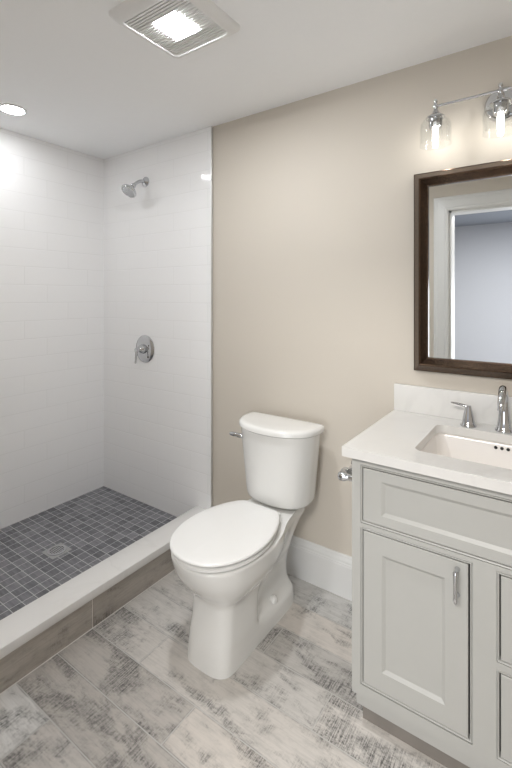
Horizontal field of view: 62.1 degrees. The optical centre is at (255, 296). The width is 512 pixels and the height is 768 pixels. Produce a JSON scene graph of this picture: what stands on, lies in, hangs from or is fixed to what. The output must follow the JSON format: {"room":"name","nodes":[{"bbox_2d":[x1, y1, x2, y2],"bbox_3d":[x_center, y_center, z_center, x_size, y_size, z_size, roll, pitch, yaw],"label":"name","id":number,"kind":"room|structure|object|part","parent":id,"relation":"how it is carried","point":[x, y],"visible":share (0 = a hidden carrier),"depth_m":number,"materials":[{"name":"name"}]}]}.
{"room":"bathroom","nodes":[
{"label":"bathroom","id":0,"kind":"room"},
{"bbox_2d":[0,128,103,528],"bbox_3d":[-1.635,0.199,2.213,0.120,2.300,1.870,0,0,35],"label":"wall","id":1,"kind":"structure","parent":0,"point":[52,195],"depth_m":2.62,"materials":[{"name":"white tile"}]},
{"bbox_2d":[0,486,176,619],"bbox_3d":[-1.187,1.327,1.964,0.900,0.044,1.740,0,0,35],"label":"floor","id":2,"kind":"structure","parent":0,"point":[97,524],"depth_m":2.30,"materials":[{"name":"grey tile"}]},
{"bbox_2d":[42,543,71,558],"bbox_3d":[-1.024,1.303,2.186,0.104,0.009,0.104,0,0,35],"label":"shower drain","id":3,"kind":"object","parent":2,"relation":"on","point":[59,549],"visible":1,"depth_m":2.18,"materials":[{"name":"metal"}]},
{"bbox_2d":[0,570,446,767],"bbox_3d":[-0.833,1.399,0.037,4.900,0.100,4.740,0,0,35],"label":"floor","id":4,"kind":"structure","parent":0,"point":[126,693],"depth_m":1.41,"materials":[{"name":"grey tile"}]},
{"bbox_2d":[0,506,204,694],"bbox_3d":[-0.780,1.270,1.677,0.139,0.158,1.740,0,0,35],"label":"shower curb","id":5,"kind":"object","parent":4,"relation":"on","point":[30,636],"visible":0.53,"depth_m":1.71,"materials":[{"name":"white stone"}]},
{"bbox_2d":[170,412,324,679],"bbox_3d":[-0.053,0.960,1.747,0.417,0.778,0.695,0,0,35],"label":"toilet","id":6,"kind":"object","parent":4,"relation":"on","point":[232,556],"visible":1,"depth_m":1.65,"materials":[{"name":"white ceramic"}]},
{"bbox_3d":[-0.114,0.927,1.652,0.354,0.028,0.462,0,0,35],"label":"seat","id":7,"kind":"part","parent":6,"relation":"part of","materials":[{"name":"white plastic"}]},
{"bbox_3d":[-0.114,0.907,1.652,0.361,0.022,0.469,0,0,35],"label":"lid","id":8,"kind":"part","parent":6,"relation":"part of","materials":[{"name":"white plastic"}]},
{"bbox_3d":[-0.078,0.647,1.988,0.100,0.030,0.039,0,0,11],"label":"flush lever","id":9,"kind":"part","parent":6,"relation":"part of","materials":[{"name":"silver metal"}]},
{"bbox_3d":[-0.047,1.145,1.748,0.360,0.409,0.679,0,0,35],"label":"bowl","id":10,"kind":"part","parent":6,"relation":"part of","materials":[{"name":"white ceramic"}]},
{"bbox_3d":[0.089,0.772,1.940,0.381,0.336,0.198,0,0,35],"label":"tank","id":11,"kind":"part","parent":6,"relation":"part of","materials":[{"name":"white ceramic"}]},
{"bbox_3d":[0.088,0.587,1.938,0.408,0.032,0.220,0,0,35],"label":"tank lid","id":12,"kind":"part","parent":6,"relation":"part of","materials":[{"name":"white ceramic"}]},
{"bbox_2d":[352,458,511,767],"bbox_3d":[0.742,0.925,1.324,0.742,0.848,0.543,0,0,35],"label":"vanity cabinet","id":13,"kind":"object","parent":4,"relation":"on","point":[432,556],"visible":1,"depth_m":1.21,"materials":[{"name":"grey paint"}]},
{"bbox_2d":[338,461,351,480],"bbox_3d":[0.356,0.607,1.492,0.083,0.042,0.194,0,0,35],"label":"toilet paper holder","id":14,"kind":"object","parent":13,"relation":"attached to","point":[345,474],"visible":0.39,"depth_m":1.43,"materials":[{"name":"silver metal"}]},
{"bbox_3d":[0.315,0.607,1.428,0.077,0.042,0.042,0,0,35],"label":"post","id":15,"kind":"part","parent":14,"relation":"part of","materials":[{"name":"silver metal"}]},
{"bbox_3d":[0.460,0.964,1.246,0.296,0.472,0.018,0,0,35],"label":"door","id":16,"kind":"part","parent":13,"relation":"part of","materials":[{"name":"grey paint"}]},
{"bbox_2d":[342,383,511,494],"bbox_3d":[0.751,0.431,1.336,0.790,0.139,0.548,0,0,35],"label":"countertop","id":17,"kind":"structure","parent":13,"relation":"on","point":[397,440],"depth_m":1.47,"materials":[{"name":"white stone"}]},
{"bbox_2d":[421,433,511,469],"bbox_3d":[0.750,0.573,1.325,0.466,0.143,0.380,0,0,35],"label":"sink","id":18,"kind":"object","parent":17,"relation":"in","point":[492,453],"visible":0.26,"depth_m":1.50,"materials":[{"name":"white ceramic"}]},
{"bbox_2d":[451,385,511,432],"bbox_3d":[0.849,0.388,1.461,0.342,0.166,0.142,0,0,35],"label":"faucet","id":19,"kind":"object","parent":17,"relation":"on","point":[503,425],"visible":1,"depth_m":1.48,"materials":[{"name":"silver metal"}]},
{"bbox_3d":[0.752,0.399,1.572,0.056,0.016,0.016,0,0,35],"label":"lever","id":20,"kind":"part","parent":19,"relation":"part of","materials":[{"name":"silver metal"}]},
{"bbox_3d":[0.777,0.434,1.555,0.054,0.074,0.054,0,0,35],"label":"handle","id":21,"kind":"part","parent":19,"relation":"part of","materials":[{"name":"silver metal"}]},
{"bbox_3d":[0.849,0.388,1.461,0.058,0.166,0.142,0,0,35],"label":"spout","id":22,"kind":"part","parent":19,"relation":"part of","materials":[{"name":"silver metal"}]},
{"bbox_3d":[0.612,0.615,1.139,0.669,0.164,0.018,0,0,35],"label":"drawer","id":23,"kind":"part","parent":13,"relation":"part of","materials":[{"name":"grey paint"}]},
{"bbox_3d":[0.543,0.783,1.154,0.015,0.088,0.037,0,0,35],"label":"handle","id":24,"kind":"part","parent":13,"relation":"part of","materials":[{"name":"silver metal"}]},
{"bbox_3d":[0.625,0.880,1.158,0.706,0.698,0.004,0,0,35],"label":"interior panel","id":25,"kind":"part","parent":13,"relation":"part of","materials":[{"name":"grey wood"}]},
{"bbox_3d":[0.765,1.094,1.032,0.294,0.217,0.018,0,0,35],"label":"drawer","id":26,"kind":"part","parent":13,"relation":"part of","materials":[{"name":"grey paint"}]},
{"bbox_3d":[0.765,0.839,1.032,0.294,0.220,0.018,0,0,35],"label":"drawer","id":27,"kind":"part","parent":13,"relation":"part of","materials":[{"name":"grey paint"}]},
{"bbox_2d":[0,0,511,158],"bbox_3d":[-0.391,-1.001,1.409,3.080,0.100,1.990,0,0,35],"label":"ceiling","id":28,"kind":"structure","parent":0,"point":[86,83],"depth_m":1.71,"materials":[{"name":"paint"}]},
{"bbox_2d":[0,103,26,115],"bbox_3d":[-1.234,-0.947,2.154,0.132,0.008,0.132,0,0,35],"label":"recessed light","id":29,"kind":"object","parent":28,"relation":"in","point":[12,109],"visible":1,"depth_m":2.14,"materials":[{"name":"white plastic"}]},
{"bbox_2d":[108,0,239,58],"bbox_3d":[-0.275,-0.937,1.460,0.326,0.028,0.326,0,0,35],"label":"exhaust fan","id":30,"kind":"object","parent":28,"relation":"in","point":[178,28],"visible":1,"depth_m":1.44,"materials":[{"name":"white plastic"}]},
{"bbox_2d":[104,36,511,556],"bbox_3d":[0.145,0.199,2.168,3.080,2.300,0.130,0,0,35],"label":"wall","id":31,"kind":"structure","parent":0,"point":[313,197],"depth_m":2.12,"materials":[{"name":"beige paint"}]},
{"bbox_2d":[121,177,148,197],"bbox_3d":[-0.748,-0.683,2.616,0.100,0.150,0.168,0,0,35],"label":"showerhead","id":32,"kind":"object","parent":31,"relation":"attached to","point":[128,190],"visible":1,"depth_m":2.59,"materials":[{"name":"silver metal"}]},
{"bbox_3d":[-0.726,-0.706,2.640,0.023,0.060,0.100,0,0,35],"label":"arm","id":33,"kind":"part","parent":32,"relation":"part of","materials":[{"name":"silver metal"}]},
{"bbox_2d":[134,335,153,363],"bbox_3d":[-0.723,0.327,2.652,0.172,0.172,0.080,0,0,35],"label":"shower valve","id":34,"kind":"object","parent":31,"relation":"attached to","point":[144,349],"visible":1,"depth_m":2.65,"materials":[{"name":"silver metal"}]},
{"bbox_3d":[-0.726,0.327,2.648,0.060,0.060,0.062,0,0,35],"label":"handle","id":35,"kind":"part","parent":34,"relation":"part of","materials":[{"name":"silver metal"}]},
{"bbox_2d":[211,126,212,506],"bbox_3d":[-0.246,0.120,2.369,0.004,2.142,0.012,0,0,35],"label":"trim","id":36,"kind":"structure","parent":31,"relation":"attached to","point":[211,126],"depth_m":2.36,"materials":[{"name":"metal"}]},
{"bbox_2d":[286,535,351,600],"bbox_3d":[0.522,1.256,1.825,1.828,0.187,0.017,0,0,35],"label":"baseboard","id":37,"kind":"structure","parent":31,"relation":"attached to","point":[330,570],"depth_m":1.97,"materials":[{"name":"white paint"}]},
{"bbox_2d":[394,383,511,425],"bbox_3d":[0.903,0.416,1.552,0.790,0.109,0.020,0,0,35],"label":"backsplash","id":38,"kind":"structure","parent":31,"relation":"attached to","point":[431,401],"depth_m":1.66,"materials":[{"name":"white stone"}]},
{"bbox_2d":[414,159,511,379],"bbox_3d":[0.892,-0.100,1.541,0.624,0.794,0.049,0,0,35],"label":"wall mirror","id":39,"kind":"object","parent":31,"relation":"attached to","point":[463,215],"visible":1,"depth_m":1.62,"materials":[{"name":"mirror glass"},{"name":"dark brown wood"}]},
{"bbox_2d":[426,82,511,143],"bbox_3d":[0.863,-0.669,1.495,0.540,0.196,0.162,0,0,35],"label":"vanity light","id":40,"kind":"object","parent":31,"relation":"attached to","point":[498,106],"visible":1,"depth_m":1.54,"materials":[{"name":"silver metal"}]},
{"bbox_2d":[426,99,444,129],"bbox_3d":[0.675,-0.689,1.598,0.068,0.108,0.068,0,0,35],"label":"socket","id":41,"kind":"object","parent":40,"relation":"attached to","point":[435,120],"depth_m":1.58,"materials":[{"name":"silver metal"}]},
{"bbox_3d":[0.675,-0.606,1.598,0.020,0.060,0.020,0,0,35],"label":"bulb","id":42,"kind":"part","parent":40,"relation":"part of","materials":[{"name":"white glass"}]},
{"bbox_3d":[0.849,-0.606,1.475,0.020,0.060,0.020,0,0,35],"label":"bulb","id":43,"kind":"part","parent":40,"relation":"part of","materials":[{"name":"white glass"}]},
{"bbox_2d":[490,82,511,116],"bbox_3d":[0.849,-0.689,1.475,0.068,0.108,0.068,0,0,35],"label":"socket","id":44,"kind":"object","parent":40,"relation":"attached to","point":[500,106],"depth_m":1.46,"materials":[{"name":"silver metal"}]}
]}

